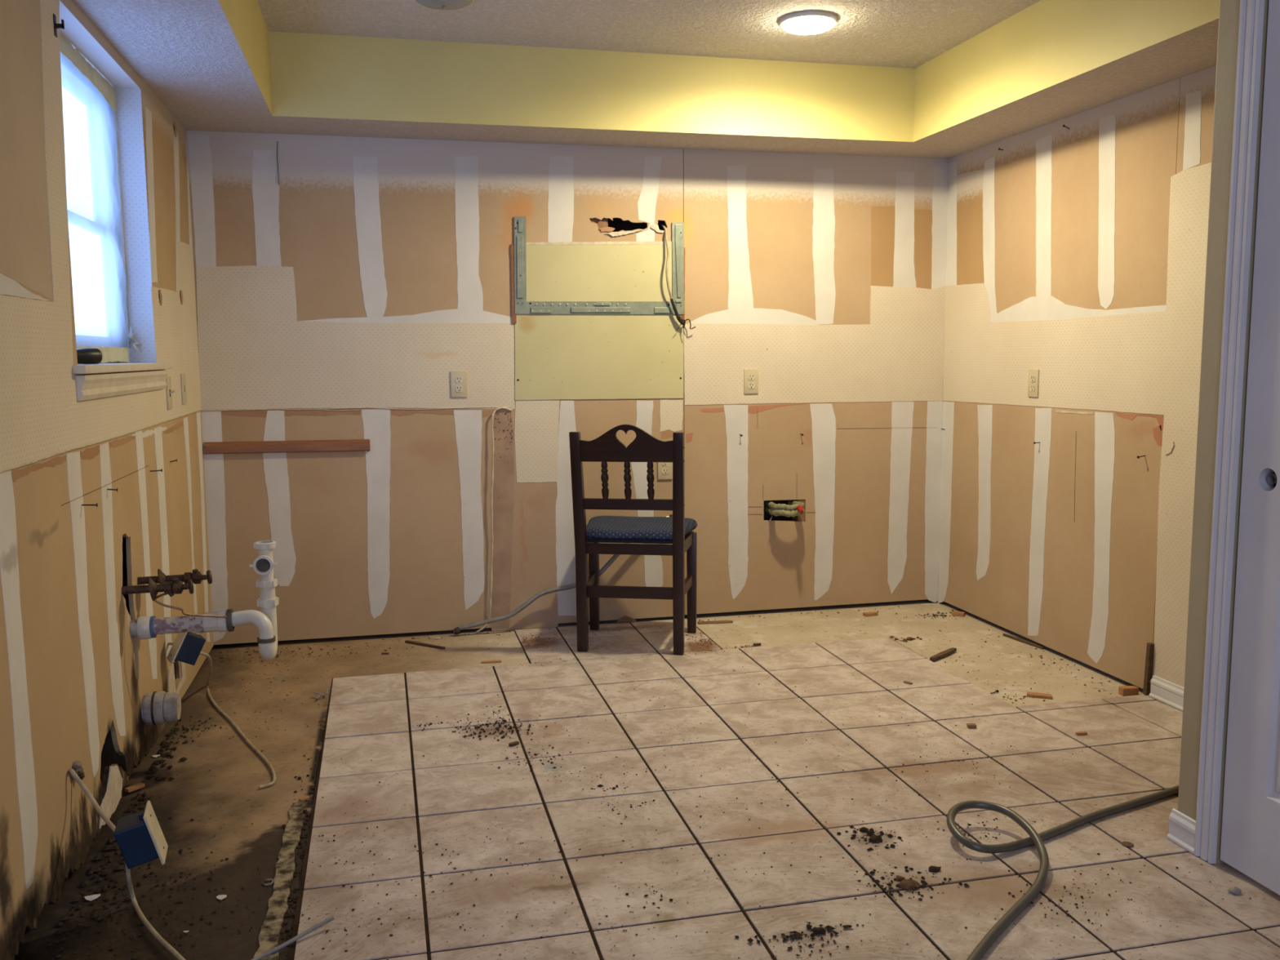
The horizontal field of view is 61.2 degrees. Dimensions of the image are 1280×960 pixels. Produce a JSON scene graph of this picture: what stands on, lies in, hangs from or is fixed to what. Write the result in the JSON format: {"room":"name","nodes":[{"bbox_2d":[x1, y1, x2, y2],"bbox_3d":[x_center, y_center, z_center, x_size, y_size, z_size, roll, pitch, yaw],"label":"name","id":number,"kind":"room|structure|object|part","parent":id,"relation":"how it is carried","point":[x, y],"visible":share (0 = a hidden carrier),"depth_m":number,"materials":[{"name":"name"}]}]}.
{"room":"damaged room","nodes":[
{"label":"damaged room","id":0,"kind":"room"},
{"bbox_2d":[0,0,213,959],"bbox_3d":[-1.212,-0.168,1.592,0.156,2.443,6.071,-2,7,-13],"label":"wall","id":1,"kind":"structure","parent":0,"point":[74,680],"depth_m":2.56,"materials":[{"name":"paint"}]},
{"bbox_2d":[53,13,64,37],"bbox_3d":[-1.390,-1.087,2.592,0.020,0.050,0.016,-2,7,-13],"label":"bracket","id":2,"kind":"object","parent":1,"relation":"attached to","point":[61,25],"visible":1,"depth_m":2.59,"materials":[{"name":"metal"}]},
{"bbox_3d":[-1.399,-1.087,2.590,0.002,0.050,0.016,-2,7,-13],"label":"plate","id":3,"kind":"part","parent":2,"relation":"part of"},
{"bbox_2d":[70,760,84,779],"bbox_3d":[-1.322,0.685,2.538,0.030,0.049,0.046,-2,7,-13],"label":"plug","id":4,"kind":"object","parent":1,"relation":"attached to","point":[77,766],"visible":0.71,"depth_m":2.54,"materials":[{"name":"plastic"}]},
{"bbox_2d":[81,502,97,506],"bbox_3d":[-1.367,0.063,2.688,0.037,0.010,0.010,-2,7,-13],"label":"nail","id":5,"kind":"object","parent":1,"relation":"attached to","point":[96,504],"visible":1,"depth_m":2.69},
{"bbox_2d":[59,0,173,400],"bbox_3d":[-1.585,-0.744,3.131,0.197,0.987,1.145,-2,7,-13],"label":"window","id":6,"kind":"structure","parent":1,"relation":"in","point":[128,94],"depth_m":3.54,"materials":[{"name":"wood"}]},
{"bbox_2d":[76,347,102,364],"bbox_3d":[-1.449,-0.316,2.767,0.042,0.042,0.144,3,7,24],"label":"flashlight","id":7,"kind":"object","parent":6,"relation":"on","point":[85,355],"visible":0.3,"depth_m":2.79,"materials":[{"name":"black plastic"}]},
{"bbox_3d":[-1.646,-0.776,3.079,0.045,0.887,0.970,-2,7,-13],"label":"frame","id":8,"kind":"part","parent":6,"relation":"part of","materials":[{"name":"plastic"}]},
{"bbox_2d":[59,32,142,363],"bbox_3d":[-1.587,-0.778,3.093,0.057,0.887,0.968,-2,7,-12],"label":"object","id":9,"kind":"structure","parent":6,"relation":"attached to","point":[94,202],"depth_m":3.25,"materials":[{"name":"white"}]},
{"bbox_2d":[121,577,193,600],"bbox_3d":[-1.390,0.310,3.079,0.232,0.068,0.068,-2,7,-13],"label":"valve","id":10,"kind":"object","parent":1,"relation":"attached to","point":[176,587],"visible":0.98,"depth_m":3.07,"materials":[{"name":"gold metal"}]},
{"bbox_3d":[-1.290,0.306,3.102,0.019,0.044,0.044,-4,8,-30],"label":"handle","id":11,"kind":"part","parent":10,"relation":"part of","materials":[{"name":"gold metal"}]},
{"bbox_2d":[159,288,162,306],"bbox_3d":[-1.640,-0.624,3.700,0.008,0.056,0.024,-2,7,-13],"label":"wall anchor","id":12,"kind":"object","parent":1,"relation":"attached to","point":[160,292],"visible":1,"depth_m":3.70,"materials":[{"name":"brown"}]},
{"bbox_2d":[141,691,181,724],"bbox_3d":[-1.493,0.693,3.280,0.178,0.100,0.100,-2,7,-13],"label":"stub","id":13,"kind":"object","parent":1,"relation":"attached to","point":[157,707],"visible":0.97,"depth_m":3.25,"materials":[{"name":"plastic"}]},
{"bbox_2d":[122,568,212,585],"bbox_3d":[-1.425,0.301,3.274,0.252,0.068,0.068,-2,7,-13],"label":"valve","id":14,"kind":"object","parent":1,"relation":"attached to","point":[196,576],"visible":0.85,"depth_m":3.27,"materials":[{"name":"gold metal"}]},
{"bbox_3d":[-1.316,0.296,3.299,0.019,0.044,0.044,-5,8,-32],"label":"handle","id":15,"kind":"part","parent":14,"relation":"part of","materials":[{"name":"gold metal"}]},
{"bbox_2d":[165,376,174,409],"bbox_3d":[-1.643,-0.305,3.797,0.023,0.114,0.070,-2,7,-13],"label":"light switch","id":16,"kind":"object","parent":1,"relation":"attached to","point":[169,396],"visible":0.98,"depth_m":3.78,"materials":[{"name":"beige plastic"}]},
{"bbox_2d":[173,122,177,137],"bbox_3d":[-1.752,-1.319,4.079,0.008,0.056,0.024,-2,7,-13],"label":"wall anchor","id":17,"kind":"object","parent":1,"relation":"attached to","point":[175,126],"visible":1,"depth_m":4.08,"materials":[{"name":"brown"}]},
{"bbox_2d":[180,289,182,304],"bbox_3d":[-1.733,-0.690,4.090,0.008,0.056,0.024,-2,7,-13],"label":"wall anchor","id":18,"kind":"object","parent":1,"relation":"attached to","point":[181,293],"visible":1,"depth_m":4.09,"materials":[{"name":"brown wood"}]},
{"bbox_2d":[180,373,186,404],"bbox_3d":[-1.716,-0.343,4.074,0.008,0.114,0.070,-2,7,-13],"label":"light switch","id":19,"kind":"object","parent":1,"relation":"attached to","point":[182,375],"visible":1,"depth_m":4.06,"materials":[{"name":"beige plastic"}]},
{"bbox_2d":[129,540,279,660],"bbox_3d":[-1.322,0.376,3.246,0.458,0.355,0.149,-2,7,-13],"label":"trap","id":20,"kind":"object","parent":1,"relation":"attached to","point":[148,627],"visible":0.99,"depth_m":3.24,"materials":[{"name":"plastic"}]},
{"bbox_3d":[-1.400,0.432,3.218,0.288,0.054,0.048,-2,7,-13],"label":"drain arm","id":21,"kind":"part","parent":20,"relation":"part of","materials":[{"name":"plastic"}]},
{"bbox_2d":[154,592,226,617],"bbox_3d":[-1.300,0.366,3.147,0.201,0.110,0.048,-5,8,-37],"label":"tube","id":22,"kind":"object","parent":20,"relation":"on","point":[171,594],"visible":0.99,"depth_m":3.12,"materials":[{"name":"gold metal"}]},
{"bbox_2d":[226,608,234,631],"bbox_3d":[-1.232,0.422,3.256,0.017,0.069,0.068,-2,7,-13],"label":"washer","id":23,"kind":"object","parent":20,"relation":"in","point":[229,612],"depth_m":3.23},
{"bbox_2d":[257,635,275,643],"bbox_3d":[-1.123,0.479,3.255,0.052,0.012,0.052,-2,7,-13],"label":"washer","id":24,"kind":"object","parent":20,"relation":"in","point":[260,639],"depth_m":3.24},
{"bbox_2d":[186,130,948,644],"bbox_3d":[-0.192,-0.558,4.899,3.766,2.443,0.155,-2,7,-13],"label":"wall","id":25,"kind":"structure","parent":0,"point":[339,299],"depth_m":4.78,"materials":[{"name":"paint"}]},
{"bbox_2d":[276,141,279,184],"bbox_3d":[-1.481,-1.298,4.431,0.006,0.173,0.010,4,8,32],"label":"wire","id":26,"kind":"object","parent":25,"relation":"attached to","point":[277,141],"visible":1,"depth_m":4.43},
{"bbox_2d":[204,439,369,453],"bbox_3d":[-1.480,-0.140,4.556,0.666,0.054,0.018,-2,7,-13],"label":"trim board","id":27,"kind":"object","parent":25,"relation":"attached to","point":[353,445],"visible":1,"depth_m":4.55,"materials":[{"name":"brown wood"}]},
{"bbox_2d":[450,370,467,397],"bbox_3d":[-0.784,-0.416,4.694,0.070,0.114,0.008,-2,7,-13],"label":"outlet","id":28,"kind":"object","parent":25,"relation":"attached to","point":[459,387],"visible":1,"depth_m":4.69,"materials":[{"name":"beige plastic"}]},
{"bbox_2d":[455,376,462,382],"bbox_3d":[-0.784,-0.435,4.689,0.033,0.029,0.002,-2,7,-13],"label":"receptacle","id":29,"kind":"object","parent":28,"relation":"attached to","point":[458,379],"depth_m":4.69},
{"bbox_2d":[455,385,462,391],"bbox_3d":[-0.783,-0.396,4.693,0.033,0.029,0.002,-2,7,-13],"label":"receptacle","id":30,"kind":"object","parent":28,"relation":"attached to","point":[458,388],"depth_m":4.69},
{"bbox_2d":[475,406,511,632],"bbox_3d":[-0.646,0.181,4.786,0.184,1.006,0.027,-2,7,-13],"label":"cable","id":31,"kind":"object","parent":25,"relation":"attached to","point":[502,407],"visible":1,"depth_m":4.77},
{"bbox_2d":[510,244,516,324],"bbox_3d":[-0.550,-0.851,4.702,0.020,0.340,0.007,-2,7,-13],"label":"wood sliver","id":32,"kind":"object","parent":25,"relation":"attached to","point":[512,246],"visible":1,"depth_m":4.70,"materials":[{"name":"brown wood"}]},
{"bbox_2d":[514,216,684,399],"bbox_3d":[-0.176,-0.755,4.797,0.770,0.796,0.016,-2,7,-13],"label":"panel","id":33,"kind":"object","parent":25,"relation":"attached to","point":[557,356],"depth_m":4.80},
{"bbox_3d":[-0.174,-0.943,4.774,0.764,0.418,0.012,-2,7,-13],"label":"bracket","id":34,"kind":"part","parent":33,"relation":"part of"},
{"bbox_2d":[599,224,664,236],"bbox_3d":[-0.034,-1.105,4.794,0.301,0.058,0.006,-2,7,-13],"label":"flap","id":35,"kind":"object","parent":25,"relation":"attached to","point":[655,227],"visible":1,"depth_m":4.78,"materials":[{"name":"paper"}]},
{"bbox_2d":[657,462,672,479],"bbox_3d":[0.115,-0.060,4.947,0.070,0.114,0.008,-2,7,-13],"label":"outlet","id":36,"kind":"object","parent":25,"relation":"attached to","point":[664,469],"visible":0.77,"depth_m":4.95,"materials":[{"name":"beige plastic"}]},
{"bbox_2d":[662,462,668,466],"bbox_3d":[0.116,-0.079,4.942,0.033,0.029,0.002,-2,7,-13],"label":"receptacle","id":37,"kind":"object","parent":36,"relation":"attached to","point":[664,464],"depth_m":4.94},
{"bbox_2d":[662,467,668,474],"bbox_3d":[0.116,-0.040,4.947,0.033,0.029,0.002,-2,7,-13],"label":"receptacle","id":38,"kind":"object","parent":36,"relation":"attached to","point":[664,470],"depth_m":4.95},
{"bbox_2d":[660,223,695,335],"bbox_3d":[0.172,-0.902,4.876,0.142,0.503,0.113,-2,7,-13],"label":"hanging cable","id":39,"kind":"object","parent":25,"relation":"hanging from","point":[680,320],"visible":1,"depth_m":4.83,"materials":[{"name":"gold plastic"}]},
{"bbox_2d":[680,247,684,321],"bbox_3d":[0.193,-0.879,4.875,0.020,0.331,0.007,-2,7,-13],"label":"wood sliver","id":40,"kind":"object","parent":25,"relation":"attached to","point":[682,316],"visible":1,"depth_m":4.88,"materials":[{"name":"brown wood"}]},
{"bbox_2d":[743,368,758,393],"bbox_3d":[0.513,-0.456,4.996,0.070,0.114,0.008,-2,7,-13],"label":"outlet","id":41,"kind":"object","parent":25,"relation":"attached to","point":[750,375],"visible":1,"depth_m":4.99,"materials":[{"name":"beige plastic"}]},
{"bbox_2d":[747,373,755,380],"bbox_3d":[0.514,-0.475,4.991,0.033,0.029,0.002,-2,7,-13],"label":"receptacle","id":42,"kind":"object","parent":41,"relation":"attached to","point":[750,376],"depth_m":4.99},
{"bbox_2d":[747,382,755,388],"bbox_3d":[0.514,-0.436,4.996,0.033,0.029,0.002,-2,7,-13],"label":"receptacle","id":43,"kind":"object","parent":41,"relation":"attached to","point":[750,384],"depth_m":4.99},
{"bbox_2d":[764,499,804,522],"bbox_3d":[0.684,0.149,5.057,0.173,0.095,0.228,-2,7,-13],"label":"cable","id":44,"kind":"object","parent":25,"relation":"attached to","point":[793,508],"visible":1,"depth_m":5.01,"materials":[{"name":"beige plastic"}]},
{"bbox_2d":[72,0,1219,159],"bbox_3d":[0.500,-1.282,1.818,3.366,0.307,5.971,-2,7,-13],"label":"soffit","id":45,"kind":"structure","parent":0,"point":[215,65],"depth_m":4.21,"materials":[{"name":"yellow paint"}]},
{"bbox_2d":[14,599,1279,959],"bbox_3d":[0.511,1.035,2.111,3.666,0.110,6.221,-2,7,-13],"label":"floor","id":46,"kind":"structure","parent":0,"point":[818,659],"depth_m":2.99,"materials":[{"name":"tile"}]},
{"bbox_2d":[84,893,100,901],"bbox_3d":[-1.253,0.955,2.479,0.027,0.005,0.032,5,8,39],"label":"paper scrap","id":47,"kind":"object","parent":46,"relation":"on","point":[92,897],"visible":1,"depth_m":2.47,"materials":[{"name":"paper"}]},
{"bbox_2d":[68,768,185,959],"bbox_3d":[-1.046,0.824,2.350,0.660,0.284,0.127,6,9,42],"label":"electrical box","id":48,"kind":"object","parent":46,"relation":"on","point":[140,837],"visible":1,"depth_m":2.38,"materials":[{"name":"blue plastic"}]},
{"bbox_3d":[-1.079,0.785,2.411,0.036,0.123,0.089,-3,7,-18],"label":"plate","id":49,"kind":"part","parent":48,"relation":"part of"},
{"bbox_2d":[124,782,144,792],"bbox_3d":[-1.442,0.877,3.088,0.024,0.009,0.050,3,8,29],"label":"chip","id":50,"kind":"object","parent":46,"relation":"on","point":[139,785],"visible":1,"depth_m":3.08,"materials":[{"name":"wood"}]},
{"bbox_2d":[47,715,324,959],"bbox_3d":[-1.134,0.903,2.908,0.570,0.018,1.833,-2,7,-13],"label":"dirt","id":51,"kind":"object","parent":46,"relation":"on","point":[164,744],"visible":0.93,"depth_m":2.58,"materials":[{"name":"soil"}]},
{"bbox_2d":[166,631,275,789],"bbox_3d":[-1.414,0.668,3.541,0.200,0.356,1.136,-4,8,-32],"label":"electrical box","id":52,"kind":"object","parent":46,"relation":"on","point":[187,646],"visible":0.95,"depth_m":3.57,"materials":[{"name":"blue plastic"}]},
{"bbox_3d":[-1.528,0.542,3.576,0.059,0.110,0.082,-5,8,-33],"label":"plate","id":53,"kind":"part","parent":52,"relation":"part of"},
{"bbox_2d":[216,894,226,899],"bbox_3d":[-0.957,0.954,2.477,0.023,0.004,0.020,1,7,15],"label":"paper scrap","id":54,"kind":"object","parent":46,"relation":"on","point":[220,896],"visible":1,"depth_m":2.47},
{"bbox_2d":[262,878,274,885],"bbox_3d":[-0.875,0.946,2.547,0.028,0.003,0.028,-2,7,-13],"label":"washer","id":55,"kind":"object","parent":46,"relation":"on","point":[268,879],"visible":1,"depth_m":2.54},
{"bbox_2d":[253,801,305,959],"bbox_3d":[-0.855,0.941,2.596,0.053,0.009,0.823,-2,7,-13],"label":"strip","id":56,"kind":"object","parent":46,"relation":"on","point":[268,938],"visible":0.98,"depth_m":2.52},
{"bbox_2d":[251,915,333,959],"bbox_3d":[-0.736,0.964,2.257,0.013,0.032,0.217,6,9,45],"label":"loose cable","id":57,"kind":"object","parent":46,"relation":"on","point":[331,918],"visible":1,"depth_m":2.26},
{"bbox_2d":[298,795,310,801],"bbox_3d":[-0.937,0.890,3.022,0.018,0.007,0.028,5,9,40],"label":"chip","id":58,"kind":"object","parent":46,"relation":"on","point":[305,797],"visible":1,"depth_m":3.02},
{"bbox_2d":[313,688,328,698],"bbox_3d":[-1.156,0.776,3.922,0.055,0.018,0.076,-2,7,-13],"label":"scrap","id":59,"kind":"object","parent":46,"relation":"on","point":[327,689],"visible":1,"depth_m":3.92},
{"bbox_2d":[404,640,444,649],"bbox_3d":[-0.918,0.704,4.624,0.218,0.010,0.016,4,8,32],"label":"stick","id":60,"kind":"object","parent":46,"relation":"on","point":[406,641],"visible":1,"depth_m":4.62,"materials":[{"name":"wood"}]},
{"bbox_2d":[480,659,501,663],"bbox_3d":[-0.600,0.733,4.366,0.081,0.006,0.023,-2,7,-13],"label":"chip","id":61,"kind":"object","parent":46,"relation":"on","point":[497,660],"visible":1,"depth_m":4.36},
{"bbox_2d":[508,741,519,746],"bbox_3d":[-0.397,0.832,3.414,0.032,0.008,0.016,-7,9,-43],"label":"chip","id":62,"kind":"object","parent":46,"relation":"on","point":[515,743],"visible":1,"depth_m":3.41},
{"bbox_2d":[453,514,672,634],"bbox_3d":[-0.332,0.422,4.868,1.020,0.492,0.107,-2,7,-13],"label":"gas hose","id":63,"kind":"object","parent":46,"relation":"on","point":[457,630],"visible":0.66,"depth_m":4.82,"materials":[{"name":"grey metal"}]},
{"bbox_2d":[615,615,635,622],"bbox_3d":[-0.065,0.637,4.994,0.101,0.028,0.041,-1,7,-7],"label":"wedge","id":64,"kind":"object","parent":46,"relation":"on","point":[624,619],"visible":1,"depth_m":4.98,"materials":[{"name":"wood"}]},
{"bbox_2d":[568,424,697,655],"bbox_3d":[-0.019,0.223,4.571,0.483,0.946,0.480,1,7,9],"label":"chair","id":65,"kind":"object","parent":46,"relation":"on","point":[677,530],"visible":1,"depth_m":4.40,"materials":[{"name":"brown wood"}]},
{"bbox_3d":[-0.248,0.258,4.420,0.050,0.915,0.107,1,7,9],"label":"leg","id":66,"kind":"part","parent":65,"relation":"part of","materials":[{"name":"brown wood"}]},
{"bbox_3d":[-0.204,0.448,4.824,0.042,0.445,0.042,1,7,9],"label":"leg","id":67,"kind":"part","parent":65,"relation":"part of","materials":[{"name":"brown wood"}]},
{"bbox_3d":[-0.054,-0.147,4.314,0.389,0.151,0.044,1,7,9],"label":"crest rail","id":68,"kind":"part","parent":65,"relation":"part of","materials":[{"name":"brown wood"}]},
{"bbox_3d":[-0.047,0.098,4.376,0.381,0.044,0.024,1,7,9],"label":"rail","id":69,"kind":"part","parent":65,"relation":"part of","materials":[{"name":"brown wood"}]},
{"bbox_3d":[-0.042,0.283,4.422,0.401,0.042,0.022,1,7,9],"label":"seat rail","id":70,"kind":"part","parent":65,"relation":"part of","materials":[{"name":"brown wood"}]},
{"bbox_2d":[586,515,697,541],"bbox_3d":[-0.012,0.204,4.617,0.483,0.055,0.385,1,7,9],"label":"seat cushion","id":71,"kind":"object","parent":65,"relation":"on","point":[599,528],"depth_m":4.50,"materials":[{"name":"blue fabric"}]},
{"bbox_3d":[0.154,0.262,4.359,0.050,0.915,0.107,1,7,9],"label":"leg","id":72,"kind":"part","parent":65,"relation":"part of","materials":[{"name":"brown wood"}]},
{"bbox_3d":[0.191,0.269,4.564,0.020,0.050,0.352,1,7,11],"label":"seat rail","id":73,"kind":"part","parent":65,"relation":"part of","materials":[{"name":"brown wood"}]},
{"bbox_3d":[0.228,0.452,4.759,0.042,0.445,0.042,1,7,9],"label":"leg","id":74,"kind":"part","parent":65,"relation":"part of","materials":[{"name":"brown wood"}]},
{"bbox_2d":[520,622,755,666],"bbox_3d":[-0.028,0.694,4.635,1.031,0.015,0.606,-2,7,-13],"label":"sawdust","id":75,"kind":"object","parent":46,"relation":"on","point":[708,638],"visible":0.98,"depth_m":4.62},
{"bbox_2d":[161,604,1117,858],"bbox_3d":[0.074,0.774,3.962,3.359,0.012,2.068,-2,7,-13],"label":"debris","id":76,"kind":"object","parent":46,"relation":"on","point":[933,615],"visible":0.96,"depth_m":4.50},
{"bbox_2d":[697,620,733,624],"bbox_3d":[0.347,0.654,4.980,0.161,0.008,0.030,-1,7,-7],"label":"chip","id":77,"kind":"object","parent":46,"relation":"on","point":[712,621],"visible":1,"depth_m":4.97,"materials":[{"name":"wood"}]},
{"bbox_2d":[753,642,760,646],"bbox_3d":[0.496,0.697,4.585,0.032,0.011,0.014,-2,7,-13],"label":"chip","id":78,"kind":"object","parent":46,"relation":"on","point":[759,643],"visible":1,"depth_m":4.58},
{"bbox_2d":[298,666,1251,959],"bbox_3d":[0.211,0.835,3.347,2.338,0.012,3.149,-2,7,-13],"label":"crumbs","id":79,"kind":"object","parent":46,"relation":"on","point":[829,928],"visible":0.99,"depth_m":2.58,"materials":[{"name":"soil"}]},
{"bbox_2d":[812,926,826,934],"bbox_3d":[0.379,0.954,2.297,0.024,0.012,0.022,-4,8,-29],"label":"clod","id":80,"kind":"object","parent":46,"relation":"on","point":[817,930],"visible":1,"depth_m":2.29,"materials":[{"name":"soil"}]},
{"bbox_2d":[859,826,868,832],"bbox_3d":[0.575,0.898,2.780,0.024,0.010,0.020,1,7,12],"label":"clod","id":81,"kind":"object","parent":46,"relation":"on","point":[863,829],"visible":1,"depth_m":2.77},
{"bbox_2d":[862,611,878,616],"bbox_3d":[1.087,0.631,5.101,0.068,0.014,0.030,-3,7,-19],"label":"wood block","id":82,"kind":"object","parent":46,"relation":"on","point":[872,613],"visible":1,"depth_m":5.09,"materials":[{"name":"wood"}]},
{"bbox_2d":[868,835,882,842],"bbox_3d":[0.593,0.902,2.728,0.033,0.014,0.031,-2,7,-13],"label":"clod","id":83,"kind":"object","parent":46,"relation":"on","point":[873,837],"visible":1,"depth_m":2.72,"materials":[{"name":"soil"}]},
{"bbox_2d":[895,875,904,881],"bbox_3d":[0.606,0.928,2.521,0.019,0.009,0.020,5,9,41],"label":"clod","id":84,"kind":"object","parent":46,"relation":"on","point":[899,878],"visible":0.98,"depth_m":2.52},
{"bbox_2d":[903,680,912,684],"bbox_3d":[0.996,0.752,4.021,0.014,0.006,0.032,-7,9,-43],"label":"chip","id":85,"kind":"object","parent":46,"relation":"on","point":[904,682],"visible":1,"depth_m":4.02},
{"bbox_2d":[905,636,913,640],"bbox_3d":[1.161,0.683,4.662,0.034,0.013,0.026,-5,8,-37],"label":"clod","id":86,"kind":"object","parent":46,"relation":"on","point":[911,638],"visible":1,"depth_m":4.65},
{"bbox_2d":[898,879,920,889],"bbox_3d":[0.620,0.927,2.487,0.041,0.020,0.036,-6,8,-38],"label":"clod","id":87,"kind":"object","parent":46,"relation":"on","point":[905,884],"visible":1,"depth_m":2.48,"materials":[{"name":"soil"}]},
{"bbox_2d":[928,866,941,872],"bbox_3d":[0.700,0.921,2.567,0.029,0.011,0.025,1,7,12],"label":"clod","id":88,"kind":"object","parent":46,"relation":"on","point":[931,868],"visible":1,"depth_m":2.56,"materials":[{"name":"soil"}]},
{"bbox_2d":[929,647,956,661],"bbox_3d":[1.233,0.708,4.401,0.026,0.013,0.194,6,9,42],"label":"stick","id":89,"kind":"object","parent":46,"relation":"on","point":[943,654],"visible":1,"depth_m":4.39,"materials":[{"name":"wood"}]},
{"bbox_2d":[951,610,964,616],"bbox_3d":[1.497,0.628,5.088,0.055,0.018,0.030,3,7,28],"label":"wood block","id":90,"kind":"object","parent":46,"relation":"on","point":[953,613],"visible":1,"depth_m":5.08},
{"bbox_2d":[966,723,976,728],"bbox_3d":[1.085,0.804,3.543,0.026,0.011,0.022,0,7,1],"label":"chip","id":91,"kind":"object","parent":46,"relation":"on","point":[968,725],"visible":1,"depth_m":3.53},
{"bbox_2d":[1002,633,1044,648],"bbox_3d":[1.633,0.687,4.612,0.016,0.009,0.242,-3,7,-22],"label":"stick","id":92,"kind":"object","parent":46,"relation":"on","point":[1023,641],"visible":1,"depth_m":4.60,"materials":[{"name":"wood"}]},
{"bbox_2d":[1026,691,1052,698],"bbox_3d":[1.432,0.772,3.881,0.084,0.010,0.035,2,7,21],"label":"chip","id":93,"kind":"object","parent":46,"relation":"on","point":[1034,695],"visible":1,"depth_m":3.87,"materials":[{"name":"wood"}]},
{"bbox_2d":[946,785,1178,959],"bbox_3d":[0.976,0.880,2.681,0.407,0.063,1.620,6,9,45],"label":"hose","id":94,"kind":"object","parent":46,"relation":"on","point":[1036,838],"visible":0.93,"depth_m":2.67,"materials":[{"name":"grey rubber"}]},
{"bbox_2d":[1075,731,1087,735],"bbox_3d":[1.415,0.812,3.470,0.035,0.008,0.016,-2,7,-13],"label":"chip","id":95,"kind":"object","parent":46,"relation":"on","point":[1078,733],"visible":1,"depth_m":3.46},
{"bbox_2d":[1121,841,1133,847],"bbox_3d":[1.213,0.906,2.692,0.029,0.003,0.029,-2,7,-13],"label":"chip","id":96,"kind":"object","parent":46,"relation":"on","point":[1127,844],"visible":1,"depth_m":2.69,"materials":[{"name":"brown metal"}]},
{"bbox_2d":[1118,685,1138,696],"bbox_3d":[1.759,0.759,3.898,0.059,0.028,0.035,-1,7,-6],"label":"wood block","id":97,"kind":"object","parent":46,"relation":"on","point":[1125,691],"visible":1,"depth_m":3.88,"materials":[{"name":"wood"}]},
{"bbox_2d":[1142,642,1154,695],"bbox_3d":[1.812,0.673,3.855,0.021,0.190,0.025,-2,7,-13],"label":"stick","id":98,"kind":"object","parent":46,"relation":"on","point":[1150,646],"visible":1,"depth_m":3.85,"materials":[{"name":"wood"}]},
{"bbox_2d":[1227,886,1241,894],"bbox_3d":[1.347,0.928,2.453,0.024,0.014,0.031,6,9,43],"label":"clod","id":99,"kind":"object","parent":46,"relation":"on","point":[1236,891],"visible":1,"depth_m":2.45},
{"bbox_2d":[257,0,1040,68],"bbox_3d":[0.493,-1.486,1.819,3.666,0.100,6.221,-2,7,-13],"label":"ceiling","id":100,"kind":"structure","parent":0,"point":[895,33],"depth_m":4.00,"materials":[{"name":"paint"}]},
{"bbox_2d":[415,0,473,9],"bbox_3d":[-0.662,-1.612,3.645,0.206,0.054,0.206,-2,7,-13],"label":"ceiling lamp","id":101,"kind":"object","parent":100,"relation":"attached to","point":[433,4],"visible":1,"depth_m":3.64,"materials":[{"name":"glass"}]},
{"bbox_2d":[779,10,836,35],"bbox_3d":[0.616,-1.658,3.965,0.206,0.054,0.206,-2,7,-13],"label":"ceiling lamp","id":102,"kind":"object","parent":100,"relation":"attached to","point":[809,22],"visible":1,"depth_m":3.91,"materials":[{"name":"glass"}]},
{"bbox_2d":[937,65,1216,688],"bbox_3d":[2.205,-0.283,2.387,0.155,2.446,6.071,-2,7,-13],"label":"wall","id":103,"kind":"structure","parent":0,"point":[1076,255],"depth_m":4.18,"materials":[{"name":"paint"}]},
{"bbox_2d":[1027,368,1039,397],"bbox_3d":[1.631,-0.402,4.491,0.008,0.114,0.070,-2,7,-13],"label":"outlet","id":104,"kind":"object","parent":103,"relation":"attached to","point":[1033,374],"visible":1,"depth_m":4.49,"materials":[{"name":"beige plastic"}]},
{"bbox_2d":[1030,374,1035,382],"bbox_3d":[1.628,-0.421,4.488,0.002,0.029,0.033,-2,7,-13],"label":"receptacle","id":105,"kind":"object","parent":104,"relation":"attached to","point":[1032,376],"depth_m":4.49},
{"bbox_2d":[1030,384,1035,391],"bbox_3d":[1.628,-0.382,4.492,0.002,0.029,0.033,-2,7,-13],"label":"receptacle","id":106,"kind":"object","parent":104,"relation":"attached to","point":[1032,386],"depth_m":4.49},
{"bbox_2d":[1148,675,1183,711],"bbox_3d":[2.070,0.853,2.770,0.016,0.076,2.222,-2,7,-13],"label":"baseboard","id":107,"kind":"structure","parent":103,"relation":"attached to","point":[1171,694],"depth_m":3.76,"materials":[{"name":"white paint"}]},
{"bbox_2d":[1177,0,1269,863],"bbox_3d":[1.781,-0.114,0.937,0.110,2.443,3.422,-2,7,-13],"label":"wall","id":108,"kind":"structure","parent":0,"point":[1229,10],"depth_m":2.54,"materials":[{"name":"beige paint"}]},
{"bbox_2d":[1166,808,1195,853],"bbox_3d":[1.345,0.868,2.679,0.016,0.076,0.092,-2,7,-13],"label":"baseboard","id":109,"kind":"structure","parent":108,"relation":"attached to","point":[1181,827],"depth_m":2.68,"materials":[{"name":"white paint"}]},
{"bbox_2d":[1194,0,1264,863],"bbox_3d":[1.354,-0.128,2.491,0.016,2.098,0.056,-2,7,-13],"label":"trim","id":110,"kind":"structure","parent":108,"relation":"attached to","point":[1251,11],"depth_m":2.48,"materials":[{"name":"white paint"}]},
{"bbox_2d":[1220,0,1279,895],"bbox_3d":[1.491,-0.059,2.043,0.035,2.034,0.874,-2,7,-13],"label":"door","id":111,"kind":"structure","parent":108,"relation":"in","point":[1251,820],"depth_m":2.42,"materials":[{"name":"white paint"}]},
{"bbox_3d":[1.483,0.411,2.092,0.009,0.678,0.637,-2,7,-13],"label":"panel","id":112,"kind":"part","parent":111,"relation":"part of","materials":[{"name":"white paint"}]}
]}

